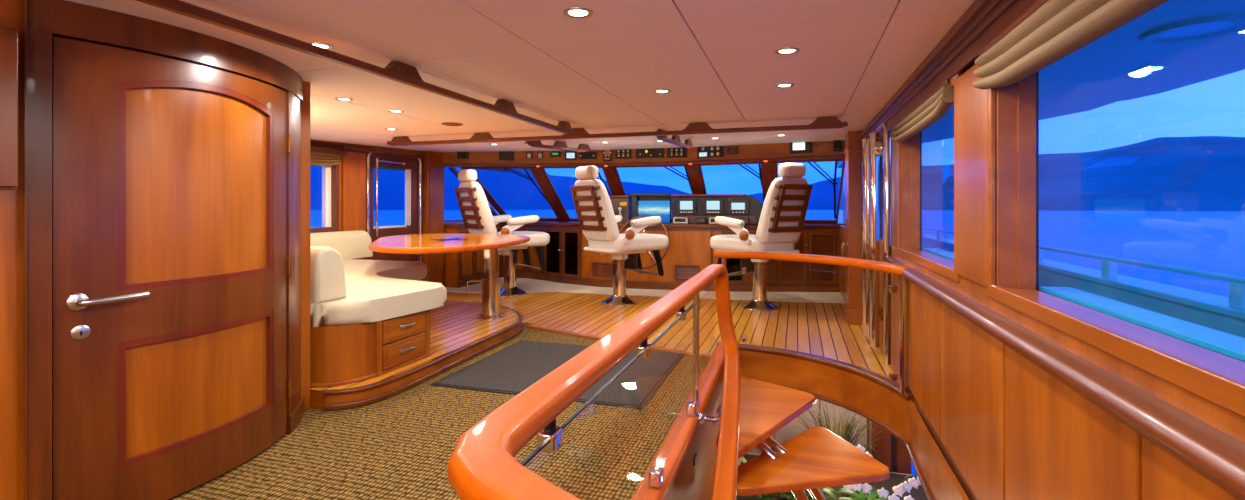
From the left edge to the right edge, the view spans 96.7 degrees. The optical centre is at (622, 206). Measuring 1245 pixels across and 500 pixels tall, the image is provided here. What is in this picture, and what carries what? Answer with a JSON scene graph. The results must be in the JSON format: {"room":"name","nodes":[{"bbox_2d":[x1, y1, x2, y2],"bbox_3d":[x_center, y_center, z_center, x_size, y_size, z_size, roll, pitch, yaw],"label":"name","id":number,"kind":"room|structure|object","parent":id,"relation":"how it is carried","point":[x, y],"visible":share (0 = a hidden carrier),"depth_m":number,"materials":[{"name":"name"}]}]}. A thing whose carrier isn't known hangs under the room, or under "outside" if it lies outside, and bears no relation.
{"room":"control cabin","nodes":[
{"label":"control cabin","id":0,"kind":"room"},
{"bbox_2d":[0,0,24,499],"bbox_3d":[-2.798,0.240,0.777,0.295,2.120,3.000,0,0,18],"label":"wall","id":1,"kind":"structure","parent":0,"point":[12,12],"depth_m":2.04,"materials":[{"name":"brown wood"}]},
{"bbox_2d":[0,25,17,189],"bbox_3d":[-2.406,-0.345,1.296,0.144,0.570,1.425,0,0,18],"label":"upper cabinet","id":2,"kind":"object","parent":1,"relation":"attached to","point":[8,36],"visible":1,"depth_m":1.93,"materials":[{"name":"brown wood"}]},
{"bbox_2d":[25,0,51,499],"bbox_3d":[-2.224,0.250,2.108,0.090,2.100,0.071,0,0,42],"label":"door frame","id":3,"kind":"structure","parent":1,"relation":"attached to","point":[38,42],"depth_m":2.08,"materials":[{"name":"brown wood"}]},
{"bbox_2d":[27,0,302,433],"bbox_3d":[-2.082,0.240,2.804,0.384,2.120,1.496,0,0,7],"label":"door frame","id":4,"kind":"structure","parent":1,"relation":"in","point":[65,19],"depth_m":2.64,"materials":[{"name":"brown wood"}]},
{"bbox_2d":[52,37,290,499],"bbox_3d":[-1.993,0.315,2.643,0.193,1.940,1.095,0,0,15],"label":"door","id":5,"kind":"structure","parent":4,"relation":"attached to","point":[171,267],"depth_m":2.43,"materials":[{"name":"brown wood"}]},
{"bbox_2d":[301,81,309,410],"bbox_3d":[-3.222,0.230,3.899,2.510,2.140,0.100,0,0,18],"label":"wall","id":6,"kind":"structure","parent":0,"point":[305,105],"depth_m":3.53,"materials":[{"name":"brown wood"}]},
{"bbox_2d":[287,396,303,433],"bbox_3d":[-1.980,1.250,3.361,0.054,0.100,0.408,0,0,-20],"label":"baseboard","id":7,"kind":"structure","parent":6,"relation":"attached to","point":[295,418],"depth_m":3.28,"materials":[{"name":"brown wood"}]},
{"bbox_2d":[310,142,508,280],"bbox_3d":[-3.427,0.250,7.686,0.160,2.500,7.200,0,0,18],"label":"wall","id":8,"kind":"structure","parent":0,"point":[407,151],"depth_m":7.81,"materials":[{"name":"brown wood"}]},
{"bbox_2d":[310,164,338,231],"bbox_3d":[-3.860,-0.165,6.281,0.180,0.930,1.460,0,0,18],"label":"window","id":9,"kind":"structure","parent":8,"relation":"in","point":[330,174],"depth_m":6.89,"materials":[{"name":"brown wood"}]},
{"bbox_2d":[310,151,340,165],"bbox_3d":[-3.762,-0.574,6.214,0.052,0.177,1.490,0,0,18],"label":"roman shade","id":10,"kind":"object","parent":8,"relation":"attached to","point":[316,158],"visible":0.34,"depth_m":6.68,"materials":[{"name":"beige fabric"}]},
{"bbox_2d":[310,139,364,153],"bbox_3d":[-3.678,-0.752,6.544,0.050,0.095,1.670,0,0,18],"label":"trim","id":11,"kind":"structure","parent":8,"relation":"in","point":[320,144],"depth_m":6.81,"materials":[{"name":"brown wood"}]},
{"bbox_2d":[310,146,425,158],"bbox_3d":[-3.473,-0.715,7.176,0.060,0.120,3.600,0,0,18],"label":"trim","id":12,"kind":"structure","parent":8,"relation":"attached to","point":[344,147],"depth_m":7.29,"materials":[{"name":"brown wood"}]},
{"bbox_2d":[342,149,445,285],"bbox_3d":[-3.195,0.220,7.959,0.120,2.160,2.020,0,0,18],"label":"wall panel","id":13,"kind":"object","parent":8,"relation":"attached to","point":[353,164],"depth_m":8.51,"materials":[{"name":"brown wood"}]},
{"bbox_2d":[366,149,421,280],"bbox_3d":[-3.285,0.258,7.946,0.216,2.085,1.130,0,0,18],"label":"door","id":14,"kind":"structure","parent":8,"relation":"in","point":[376,161],"depth_m":8.01,"materials":[{"name":"brown wood"}]},
{"bbox_2d":[444,167,498,221],"bbox_3d":[-2.649,-0.196,9.905,0.070,0.979,1.940,0,0,18],"label":"window","id":15,"kind":"structure","parent":8,"relation":"in","point":[453,170],"depth_m":9.35,"materials":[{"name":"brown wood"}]},
{"bbox_2d":[66,0,974,151],"bbox_3d":[-1.287,-0.875,3.999,6.380,0.150,10.346,0,0,18],"label":"ceiling","id":16,"kind":"structure","parent":0,"point":[599,73],"depth_m":3.02,"materials":[{"name":"paint"}]},
{"bbox_2d":[308,42,333,49],"bbox_3d":[-1.503,-0.803,2.749,0.124,0.018,0.124,0,0,18],"label":"recessed light","id":17,"kind":"object","parent":16,"relation":"in","point":[323,45],"visible":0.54,"depth_m":2.73,"materials":[{"name":"glass"}]},
{"bbox_2d":[136,0,572,133],"bbox_3d":[-1.118,-0.747,3.437,0.056,0.103,4.096,0,0,18],"label":"grab rail","id":18,"kind":"object","parent":16,"relation":"attached to","point":[397,71],"visible":1,"depth_m":2.67,"materials":[{"name":"brown wood"}]},
{"bbox_2d":[524,140,591,151],"bbox_3d":[-0.785,-0.778,7.017,0.056,0.142,1.429,0,0,29],"label":"grab rail","id":19,"kind":"object","parent":16,"relation":"attached to","point":[558,145],"visible":0.88,"depth_m":6.96,"materials":[{"name":"brown wood"}]},
{"bbox_2d":[563,7,592,18],"bbox_3d":[-0.183,-0.803,2.280,0.124,0.018,0.124,0,0,18],"label":"recessed light","id":20,"kind":"object","parent":16,"relation":"in","point":[574,12],"visible":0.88,"depth_m":2.27,"materials":[{"name":"glass"}]},
{"bbox_2d":[387,116,847,145],"bbox_3d":[-0.351,-0.747,5.605,4.893,0.103,0.056,0,0,18],"label":"grab rail","id":21,"kind":"object","parent":16,"relation":"attached to","point":[833,122],"visible":0.98,"depth_m":5.43,"materials":[{"name":"brown wood"}]},
{"bbox_2d":[657,129,692,148],"bbox_3d":[0.622,-0.775,6.427,0.056,0.147,1.569,0,0,20],"label":"grab rail","id":22,"kind":"object","parent":16,"relation":"attached to","point":[675,140],"visible":0.83,"depth_m":6.34,"materials":[{"name":"brown wood"}]},
{"bbox_2d":[775,47,798,54],"bbox_3d":[0.842,-0.803,2.838,0.124,0.018,0.124,0,0,18],"label":"recessed light","id":23,"kind":"object","parent":16,"relation":"in","point":[789,50],"visible":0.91,"depth_m":2.83,"materials":[{"name":"glass"}]},
{"bbox_2d":[168,277,898,499],"bbox_3d":[-1.085,1.438,4.641,6.340,0.284,11.400,0,0,18],"label":"floor","id":24,"kind":"structure","parent":0,"point":[401,446],"depth_m":3.37,"materials":[{"name":"carpet"}]},
{"bbox_2d":[310,316,520,409],"bbox_3d":[-2.555,1.241,5.440,2.834,0.118,3.220,0,0,18],"label":"platform","id":25,"kind":"object","parent":24,"relation":"on","point":[317,399],"visible":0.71,"depth_m":3.83,"materials":[{"name":"brown wood"}]},
{"bbox_2d":[310,300,517,391],"bbox_3d":[-2.570,1.183,5.445,2.804,0.010,3.220,0,0,18],"label":"platform","id":26,"kind":"object","parent":25,"relation":"on","point":[454,325],"visible":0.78,"depth_m":5.37,"materials":[{"name":"brown wood"}]},
{"bbox_2d":[310,230,446,387],"bbox_3d":[-2.586,0.724,5.364,2.762,0.908,3.044,0,0,18],"label":"settee","id":27,"kind":"object","parent":26,"relation":"on","point":[369,319],"visible":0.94,"depth_m":3.88,"materials":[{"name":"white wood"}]},
{"bbox_2d":[310,246,345,303],"bbox_3d":[-3.056,0.453,4.099,2.305,0.365,0.260,0,0,17],"label":"cushion","id":28,"kind":"object","parent":27,"relation":"on","point":[327,272],"depth_m":3.70,"materials":[{"name":"beige fabric"}]},
{"bbox_2d":[310,230,372,259],"bbox_3d":[-3.732,0.468,5.890,0.260,0.335,2.730,0,0,17],"label":"cushion","id":29,"kind":"object","parent":27,"relation":"on","point":[350,244],"depth_m":6.75,"materials":[{"name":"beige fabric"}]},
{"bbox_2d":[310,259,446,326],"bbox_3d":[-2.617,0.713,5.198,2.722,0.155,2.660,0,0,17],"label":"seat cushion","id":30,"kind":"object","parent":27,"relation":"on","point":[378,292],"depth_m":4.16,"materials":[{"name":"beige fabric"}]},
{"bbox_2d":[323,302,522,409],"bbox_3d":[-1.466,1.237,5.186,0.825,0.122,3.343,0,0,1],"label":"trim","id":31,"kind":"structure","parent":26,"relation":"attached to","point":[358,403],"depth_m":4.04,"materials":[{"name":"brown wood"}]},
{"bbox_2d":[369,233,529,319],"bbox_3d":[-2.064,0.766,6.154,2.019,0.824,2.500,0,0,18],"label":"dining table","id":32,"kind":"object","parent":26,"relation":"on","point":[490,244],"visible":1,"depth_m":5.86,"materials":[{"name":"brown wood"}]},
{"bbox_2d":[444,222,501,287],"bbox_3d":[-2.571,0.783,9.555,0.330,1.026,1.400,0,0,18],"label":"base cabinet","id":33,"kind":"object","parent":24,"relation":"on","point":[460,268],"visible":0.45,"depth_m":8.98,"materials":[{"name":"brown wood"}]},
{"bbox_2d":[444,222,501,227],"bbox_3d":[-2.571,0.305,9.555,0.330,0.070,1.400,0,0,17],"label":"countertop","id":34,"kind":"structure","parent":33,"relation":"on","point":[448,225],"depth_m":8.90,"materials":[{"name":"brown wood"}]},
{"bbox_2d":[454,169,549,296],"bbox_3d":[-1.772,0.387,8.201,1.301,1.826,0.944,0,0,-39],"label":"chair","id":35,"kind":"object","parent":24,"relation":"on","point":[473,203],"visible":0.85,"depth_m":7.96,"materials":[{"name":"beige leather"}]},
{"bbox_2d":[431,340,683,408],"bbox_3d":[-0.427,1.292,4.465,1.600,0.013,1.400,0,0,18],"label":"door mat","id":36,"kind":"object","parent":24,"relation":"on","point":[512,369],"visible":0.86,"depth_m":4.30,"materials":[{"name":"rubber"}]},
{"bbox_2d":[570,166,668,305],"bbox_3d":[-0.037,0.387,7.498,1.301,1.826,0.944,0,0,-40],"label":"chair","id":37,"kind":"object","parent":24,"relation":"on","point":[597,220],"visible":1,"depth_m":7.22,"materials":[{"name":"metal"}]},
{"bbox_2d":[501,221,839,291],"bbox_3d":[0.382,0.780,9.322,6.123,1.031,1.190,0,0,18],"label":"console","id":38,"kind":"object","parent":24,"relation":"on","point":[689,252],"visible":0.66,"depth_m":8.64,"materials":[{"name":"brown wood"}]},
{"bbox_2d":[591,262,612,276],"bbox_3d":[-0.329,1.015,8.992,0.373,0.230,0.050,0,0,25],"label":"vent","id":39,"kind":"object","parent":38,"relation":"attached to","point":[598,269],"depth_m":8.98,"materials":[{"name":"brown wood"}]},
{"bbox_2d":[609,195,631,222],"bbox_3d":[-0.061,0.037,9.116,0.400,0.454,0.368,0,0,18],"label":"control panel","id":40,"kind":"object","parent":38,"relation":"on","point":[621,204],"visible":0.61,"depth_m":9.04,"materials":[{"name":"brown wood"}]},
{"bbox_2d":[619,215,668,268],"bbox_3d":[0.326,0.540,8.616,0.839,0.822,0.266,0,0,18],"label":"steering wheel","id":41,"kind":"object","parent":38,"relation":"attached to","point":[641,216],"visible":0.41,"depth_m":8.52,"materials":[{"name":"brown wood"}]},
{"bbox_2d":[627,193,671,223],"bbox_3d":[0.437,0.025,8.901,0.680,0.479,0.240,0,0,18],"label":"screen","id":42,"kind":"object","parent":38,"relation":"on","point":[650,204],"visible":0.69,"depth_m":8.90,"materials":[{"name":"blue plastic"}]},
{"bbox_2d":[502,221,839,227],"bbox_3d":[0.381,0.290,9.322,6.120,0.050,1.190,0,0,17],"label":"countertop","id":43,"kind":"structure","parent":38,"relation":"on","point":[562,223],"depth_m":8.59,"materials":[{"name":"brown wood"}]},
{"bbox_2d":[673,217,688,223],"bbox_3d":[0.913,0.210,8.681,0.240,0.100,0.094,0,0,18],"label":"control box","id":44,"kind":"object","parent":38,"relation":"on","point":[676,220],"visible":1,"depth_m":8.64,"materials":[{"name":"plastic"}]},
{"bbox_2d":[675,265,699,279],"bbox_3d":[1.004,1.015,8.599,0.381,0.230,0.050,0,0,13],"label":"vent","id":45,"kind":"object","parent":38,"relation":"attached to","point":[682,272],"depth_m":8.59,"materials":[{"name":"brown wood"}]},
{"bbox_2d":[670,194,762,223],"bbox_3d":[1.474,0.034,8.699,1.420,0.461,0.360,0,0,18],"label":"pod","id":46,"kind":"object","parent":38,"relation":"on","point":[755,205],"visible":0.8,"depth_m":8.54,"materials":[{"name":"black plastic"}]},
{"bbox_2d":[676,198,696,214],"bbox_3d":[1.005,-0.015,8.706,0.330,0.265,0.027,0,0,18],"label":"display","id":47,"kind":"object","parent":46,"relation":"attached to","point":[683,205],"visible":1,"depth_m":8.69,"materials":[{"name":"black plastic"}]},
{"bbox_2d":[703,197,723,214],"bbox_3d":[1.405,-0.015,8.580,0.330,0.265,0.027,0,0,18],"label":"display","id":48,"kind":"object","parent":46,"relation":"attached to","point":[711,205],"visible":1,"depth_m":8.57,"materials":[{"name":"black plastic"}]},
{"bbox_2d":[727,199,748,214],"bbox_3d":[1.768,0.000,8.466,0.330,0.235,0.027,0,0,18],"label":"display","id":49,"kind":"object","parent":46,"relation":"attached to","point":[734,206],"visible":1,"depth_m":8.46,"materials":[{"name":"black plastic"}]},
{"bbox_2d":[710,163,812,310],"bbox_3d":[1.766,0.387,7.129,0.944,1.826,1.301,0,0,-29],"label":"chair","id":50,"kind":"object","parent":24,"relation":"on","point":[785,206],"visible":0.87,"depth_m":6.73,"materials":[{"name":"beige leather"}]},
{"bbox_2d":[438,140,844,163],"bbox_3d":[0.144,-0.823,8.425,6.259,0.355,0.677,0,0,14],"label":"wall","id":51,"kind":"structure","parent":0,"point":[822,148],"depth_m":8.47,"materials":[{"name":"brown wood"}]},
{"bbox_2d":[499,151,513,159],"bbox_3d":[-1.847,-0.818,8.823,0.240,0.150,0.034,0,0,1],"label":"panel","id":52,"kind":"object","parent":51,"relation":"attached to","point":[503,155],"visible":1,"depth_m":8.81,"materials":[{"name":"black plastic"}]},
{"bbox_2d":[460,167,563,220],"bbox_3d":[-1.866,-0.195,9.568,1.327,0.959,1.772,0,0,18],"label":"window","id":53,"kind":"structure","parent":51,"relation":"in","point":[490,198],"depth_m":9.54,"materials":[{"name":"brown wood"}]},
{"bbox_2d":[506,169,549,204],"bbox_3d":[-1.438,-0.242,9.496,0.334,0.847,1.475,0,0,34],"label":"windshield wiper","id":54,"kind":"object","parent":53,"relation":"attached to","point":[526,171],"visible":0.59,"depth_m":9.20,"materials":[{"name":"black plastic"}]},
{"bbox_2d":[565,151,576,159],"bbox_3d":[-0.819,-0.813,8.764,0.190,0.135,0.034,0,0,5],"label":"display","id":55,"kind":"object","parent":51,"relation":"attached to","point":[569,155],"visible":0.9,"depth_m":8.75,"materials":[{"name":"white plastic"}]},
{"bbox_2d":[579,152,596,158],"bbox_3d":[-0.544,-0.810,8.735,0.270,0.115,0.043,0,0,5],"label":"radio","id":56,"kind":"object","parent":51,"relation":"attached to","point":[582,155],"visible":1,"depth_m":8.72,"materials":[{"name":"black plastic"}]},
{"bbox_2d":[615,149,631,158],"bbox_3d":[0.016,-0.835,8.630,0.270,0.165,0.046,0,0,18],"label":"board","id":57,"kind":"object","parent":51,"relation":"attached to","point":[620,153],"visible":0.95,"depth_m":8.62,"materials":[{"name":"black plastic"}]},
{"bbox_2d":[443,155,844,166],"bbox_3d":[0.121,-0.665,8.356,6.260,0.050,0.592,0,0,14],"label":"trim","id":58,"kind":"structure","parent":51,"relation":"attached to","point":[835,156],"depth_m":8.47,"materials":[{"name":"brown wood"}]},
{"bbox_2d":[636,148,663,157],"bbox_3d":[0.419,-0.835,8.510,0.440,0.165,0.043,0,0,17],"label":"panel","id":59,"kind":"object","parent":51,"relation":"attached to","point":[652,152],"visible":0.94,"depth_m":8.49,"materials":[{"name":"black plastic"}]},
{"bbox_2d":[667,147,686,157],"bbox_3d":[0.821,-0.830,8.390,0.300,0.165,0.046,0,0,18],"label":"board","id":60,"kind":"object","parent":51,"relation":"attached to","point":[681,152],"visible":0.98,"depth_m":8.38,"materials":[{"name":"black plastic"}]},
{"bbox_2d":[697,146,723,157],"bbox_3d":[1.299,-0.820,8.190,0.400,0.170,0.043,0,0,28],"label":"cluster","id":61,"kind":"object","parent":51,"relation":"attached to","point":[708,151],"visible":0.98,"depth_m":8.18,"materials":[{"name":"black plastic"}]},
{"bbox_2d":[725,147,738,153],"bbox_3d":[1.587,-0.820,8.040,0.190,0.100,0.043,0,0,28],"label":"gauge","id":62,"kind":"object","parent":51,"relation":"attached to","point":[728,150],"visible":1,"depth_m":8.03},
{"bbox_2d":[790,142,811,152],"bbox_3d":[2.443,-0.830,7.598,0.280,0.170,0.064,0,0,25],"label":"monitor","id":63,"kind":"object","parent":51,"relation":"attached to","point":[795,147],"visible":0.85,"depth_m":7.57,"materials":[{"name":"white plastic"}]},
{"bbox_2d":[833,140,841,150],"bbox_3d":[2.864,-0.820,7.376,0.100,0.150,0.103,0,0,25],"label":"loudspeaker","id":64,"kind":"object","parent":51,"relation":"attached to","point":[837,144],"visible":0.93,"depth_m":7.34,"materials":[{"name":"black plastic"}]},
{"bbox_2d":[665,368,723,499],"bbox_3d":[0.344,1.790,3.126,0.025,0.920,4.170,0,0,18],"label":"wall","id":65,"kind":"structure","parent":0,"point":[691,482],"depth_m":3.64,"materials":[{"name":"brown wood"}]},
{"bbox_2d":[526,325,711,358],"bbox_3d":[-0.114,1.294,5.362,2.225,0.030,0.075,0,0,35],"label":"trim","id":66,"kind":"structure","parent":65,"relation":"attached to","point":[687,353],"depth_m":5.47,"materials":[{"name":"brown wood"}]},
{"bbox_2d":[631,343,723,499],"bbox_3d":[0.285,1.285,2.873,0.608,0.070,4.619,0,0,10],"label":"trim","id":67,"kind":"structure","parent":65,"relation":"attached to","point":[670,456],"depth_m":3.00,"materials":[{"name":"brown wood"}]},
{"bbox_2d":[748,399,867,454],"bbox_3d":[0.510,2.640,3.614,5.200,2.120,7.000,0,0,18],"label":"wall","id":68,"kind":"structure","parent":0,"point":[819,400],"depth_m":6.44,"materials":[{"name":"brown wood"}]},
{"bbox_2d":[716,376,889,499],"bbox_3d":[1.165,1.929,3.549,1.232,0.933,2.570,0,0,18],"label":"stair","id":69,"kind":"structure","parent":68,"relation":"attached to","point":[816,458],"depth_m":3.79,"materials":[{"name":"brown wood"}]},
{"bbox_2d":[447,264,739,499],"bbox_3d":[0.246,1.192,2.334,0.941,1.508,4.172,0,0,5],"label":"stair railing","id":70,"kind":"object","parent":69,"relation":"attached to","point":[482,465],"visible":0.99,"depth_m":1.55,"materials":[{"name":"brown wood"}]},
{"bbox_2d":[739,350,968,499],"bbox_3d":[1.367,1.440,2.593,1.091,0.280,5.077,0,0,1],"label":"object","id":71,"kind":"structure","parent":68,"relation":"attached to","point":[871,398],"depth_m":4.20,"materials":[{"name":"brown wood"}]},
{"bbox_2d":[784,386,934,499],"bbox_3d":[1.372,1.585,2.569,1.035,0.030,5.053,0,0,3],"label":"trim","id":72,"kind":"structure","parent":68,"relation":"attached to","point":[902,439],"depth_m":3.85,"materials":[{"name":"brown wood"}]},
{"bbox_2d":[837,130,862,324],"bbox_3d":[3.094,0.175,7.675,0.235,2.250,3.300,0,0,18],"label":"pillar","id":73,"kind":"structure","parent":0,"point":[851,232],"depth_m":6.13,"materials":[{"name":"brown wood"}]},
{"bbox_2d":[843,62,1244,499],"bbox_3d":[1.990,0.290,3.645,0.147,2.580,11.650,0,0,18],"label":"wall","id":74,"kind":"structure","parent":0,"point":[947,456],"depth_m":3.23,"materials":[{"name":"brown wood"}]},
{"bbox_2d":[716,342,912,401],"bbox_3d":[1.552,1.288,4.543,0.423,0.050,1.866,0,0,-37],"label":"trim","id":75,"kind":"structure","parent":74,"relation":"attached to","point":[872,376],"depth_m":4.51,"materials":[{"name":"brown wood"}]},
{"bbox_2d":[714,250,909,394],"bbox_3d":[1.521,0.836,4.516,0.415,0.868,1.840,0,0,-37],"label":"curved railing","id":76,"kind":"object","parent":75,"relation":"on","point":[892,268],"visible":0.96,"depth_m":4.03,"materials":[{"name":"brown wood"}]},
{"bbox_2d":[862,122,890,364],"bbox_3d":[2.387,0.285,5.266,0.174,2.030,1.480,0,0,18],"label":"door","id":77,"kind":"structure","parent":74,"relation":"in","point":[876,296],"depth_m":4.92,"materials":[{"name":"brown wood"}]},
{"bbox_2d":[897,73,960,282],"bbox_3d":[1.943,-0.142,3.346,0.266,0.995,1.660,0,0,18],"label":"window","id":78,"kind":"structure","parent":74,"relation":"in","point":[909,206],"depth_m":4.07,"materials":[{"name":"brown wood"}]},
{"bbox_2d":[890,79,953,141],"bbox_3d":[1.823,-0.542,3.452,0.055,0.165,1.560,0,0,18],"label":"roman shade","id":79,"kind":"object","parent":78,"relation":"attached to","point":[934,106],"visible":0.98,"depth_m":3.12,"materials":[{"name":"beige fabric"}]},
{"bbox_2d":[860,0,1037,138],"bbox_3d":[1.394,-0.713,2.103,0.085,0.175,8.350,0,0,18],"label":"trim","id":80,"kind":"structure","parent":74,"relation":"attached to","point":[983,20],"depth_m":2.54,"materials":[{"name":"brown wood"}]},
{"bbox_2d":[954,64,987,286],"bbox_3d":[1.513,-0.142,2.398,0.024,0.915,0.485,0,0,18],"label":"wall panel","id":81,"kind":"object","parent":74,"relation":"attached to","point":[970,102],"depth_m":2.38,"materials":[{"name":"brown wood"}]},
{"bbox_2d":[885,256,1244,499],"bbox_3d":[1.187,0.441,1.408,0.082,0.082,6.600,0,0,18],"label":"handrail","id":82,"kind":"object","parent":74,"relation":"attached to","point":[1213,453],"depth_m":1.23,"materials":[{"name":"brown wood"}]},
{"bbox_2d":[891,246,1244,499],"bbox_3d":[1.201,0.807,1.362,0.028,0.985,6.520,0,0,18],"label":"wall panel","id":83,"kind":"object","parent":74,"relation":"attached to","point":[1013,430],"depth_m":1.83,"materials":[{"name":"brown wood"}]},
{"bbox_2d":[972,0,1168,88],"bbox_3d":[1.071,-0.522,1.075,0.060,0.205,2.395,0,0,18],"label":"roman shade","id":84,"kind":"object","parent":74,"relation":"attached to","point":[1047,32],"visible":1,"depth_m":1.59,"materials":[{"name":"beige fabric"}]},
{"bbox_2d":[986,73,1244,417],"bbox_3d":[1.211,-0.142,1.023,0.266,0.995,2.390,0,0,18],"label":"window","id":85,"kind":"structure","parent":74,"relation":"in","point":[1217,378],"depth_m":1.75,"materials":[{"name":"brown wood"}]},
{"bbox_2d":[922,0,1244,142],"bbox_3d":[2.255,-0.762,2.015,1.250,0.195,9.200,0,0,18],"label":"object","id":86,"kind":"object","parent":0,"point":[1100,73],"visible":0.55,"depth_m":2.58,"materials":[{"name":"blue"}]},
{"bbox_2d":[1134,65,1167,72],"bbox_3d":[2.537,-0.664,2.660,0.120,0.010,0.120,0,0,18],"label":"lamp","id":87,"kind":"object","parent":86,"relation":"attached to","point":[1160,67],"visible":1,"depth_m":2.65,"materials":[{"name":"white"}]},
{"bbox_2d":[1138,14,1244,43],"bbox_3d":[2.142,-0.659,2.072,0.320,0.016,0.320,0,0,18],"label":"speaker","id":88,"kind":"object","parent":86,"relation":"attached to","point":[1216,26],"visible":1,"depth_m":2.06},
{"bbox_2d":[1158,21,1234,37],"bbox_3d":[2.142,-0.664,2.072,0.200,0.006,0.200,0,0,17],"label":"grille","id":89,"kind":"object","parent":88,"relation":"attached to","point":[1179,30],"depth_m":2.07,"materials":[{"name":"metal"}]},
{"bbox_2d":[922,234,1244,337],"bbox_3d":[3.671,0.945,4.609,0.250,0.910,15.000,0,0,18],"label":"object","id":90,"kind":"structure","parent":0,"point":[1213,311],"depth_m":3.40,"materials":[{"name":"blue"}]},
{"bbox_2d":[922,227,1244,308],"bbox_3d":[3.712,0.417,4.922,0.060,0.157,14.620,0,0,18],"label":"rail","id":91,"kind":"object","parent":90,"relation":"on","point":[1236,285],"visible":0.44,"depth_m":3.32,"materials":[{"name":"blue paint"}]},
{"bbox_3d":[0.570,3.750,3.805,5.200,0.100,7.200,0,0,18],"label":"floor","id":92,"kind":"structure","parent":0,"visible":0},
{"bbox_2d":[738,453,757,465],"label":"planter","id":93,"kind":"object","parent":92,"relation":"on","point":[747,456],"depth_m":5.75,"materials":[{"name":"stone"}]},
{"bbox_2d":[736,494,763,499],"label":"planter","id":94,"kind":"object","parent":92,"relation":"on","point":[753,497],"depth_m":4.96,"materials":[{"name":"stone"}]},
{"bbox_2d":[770,492,791,499],"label":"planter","id":95,"kind":"object","parent":92,"relation":"on","point":[776,497],"depth_m":4.94,"materials":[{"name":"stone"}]},
{"bbox_2d":[741,456,853,499],"bbox_3d":[1.409,2.357,4.762,1.080,0.414,0.650,0,0,18],"label":"leafy plant","id":96,"kind":"object","parent":95,"relation":"on","point":[789,494],"visible":0.18,"depth_m":4.65,"materials":[{"name":"green plant"}]},
{"bbox_2d":[822,486,859,499],"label":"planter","id":97,"kind":"object","parent":92,"relation":"on","point":[842,494],"depth_m":5.01,"materials":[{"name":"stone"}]},
{"bbox_2d":[792,405,886,456],"bbox_3d":[2.076,2.267,5.352,0.942,0.665,0.747,0,0,4],"label":"grass plant","id":98,"kind":"object","parent":97,"relation":"on","point":[846,434],"visible":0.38,"depth_m":5.43,"materials":[{"name":"green plant"}]},
{"bbox_2d":[868,420,910,474],"bbox_3d":[2.855,2.650,5.994,0.400,2.100,0.950,0,0,18],"label":"pillar","id":99,"kind":"structure","parent":92,"relation":"on","point":[897,459],"depth_m":5.60,"materials":[{"name":"brown wood"}]},
{"bbox_2d":[862,472,927,499],"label":"planter","id":100,"kind":"object","parent":92,"relation":"on","point":[895,479],"depth_m":5.15,"materials":[{"name":"stone"}]},
{"bbox_2d":[843,444,887,499],"bbox_3d":[2.113,2.295,4.761,0.457,0.596,0.664,0,0,18],"label":"orchid","id":101,"kind":"object","parent":100,"relation":"in","point":[863,489],"visible":0.54,"depth_m":4.65,"materials":[{"name":"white plant"}]},
{"bbox_2d":[868,475,920,499],"bbox_3d":[2.324,2.383,4.501,0.496,0.439,0.455,0,0,40],"label":"orchid","id":102,"kind":"object","parent":100,"relation":"in","point":[900,489],"visible":0.7,"depth_m":4.46,"materials":[{"name":"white plant"}]},
{"bbox_3d":[0.569,0.880,9.886,6.340,1.240,0.600,0,0,18],"label":"wall","id":103,"kind":"structure","parent":0,"visible":0},
{"bbox_2d":[535,166,617,220],"bbox_3d":[-0.645,-0.197,9.416,1.190,0.956,1.461,0,0,14],"label":"window","id":104,"kind":"structure","parent":103,"relation":"in","point":[541,171],"depth_m":9.23,"materials":[{"name":"brown wood"}]},
{"bbox_2d":[608,165,698,221],"bbox_3d":[0.581,-0.197,9.159,1.400,0.955,1.280,0,0,18],"label":"window","id":105,"kind":"structure","parent":103,"relation":"in","point":[613,170],"depth_m":8.76,"materials":[{"name":"brown wood"}]},
{"bbox_2d":[693,162,769,203],"bbox_3d":[1.753,-0.198,8.695,1.125,0.955,1.460,0,0,18],"label":"window","id":106,"kind":"structure","parent":103,"relation":"in","point":[698,172],"depth_m":8.32,"materials":[{"name":"brown wood"}]},
{"bbox_2d":[740,164,761,185],"bbox_3d":[2.047,-0.286,8.534,0.352,0.754,1.012,0,0,25],"label":"windshield wiper","id":107,"kind":"object","parent":106,"relation":"attached to","point":[759,165],"visible":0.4,"depth_m":8.21,"materials":[{"name":"black plastic"}]},
{"bbox_2d":[769,159,844,223],"bbox_3d":[2.712,-0.197,8.242,1.024,0.956,1.449,0,0,18],"label":"window","id":108,"kind":"structure","parent":103,"relation":"in","point":[773,166],"depth_m":7.97,"materials":[{"name":"brown wood"}]},
{"bbox_2d":[808,161,837,218],"bbox_3d":[2.970,-0.240,8.151,0.417,0.846,1.138,0,0,24],"label":"windshield wiper","id":109,"kind":"object","parent":108,"relation":"attached to","point":[812,165],"visible":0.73,"depth_m":7.89,"materials":[{"name":"black plastic"}]},
{"label":"outside","id":110,"kind":"structure","parent":0,"visible":0},
{"bbox_2d":[310,166,842,209],"bbox_3d":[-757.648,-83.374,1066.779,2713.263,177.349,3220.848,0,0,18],"label":"windows","id":111,"kind":"structure","parent":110,"point":[512,191],"depth_m":925.68,"materials":[{"name":"blue glass"}]},
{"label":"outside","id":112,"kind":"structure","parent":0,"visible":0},
{"bbox_2d":[883,136,1244,210],"bbox_3d":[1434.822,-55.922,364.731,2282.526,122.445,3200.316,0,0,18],"label":"mountain","id":113,"kind":"structure","parent":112,"point":[1197,173],"depth_m":741.17},
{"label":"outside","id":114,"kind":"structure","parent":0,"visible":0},
{"bbox_2d":[310,210,1244,474],"bbox_3d":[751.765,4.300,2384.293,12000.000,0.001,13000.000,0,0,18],"label":"sea","id":115,"kind":"structure","parent":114,"point":[1210,241],"depth_m":80.75,"materials":[{"name":"liquid"}]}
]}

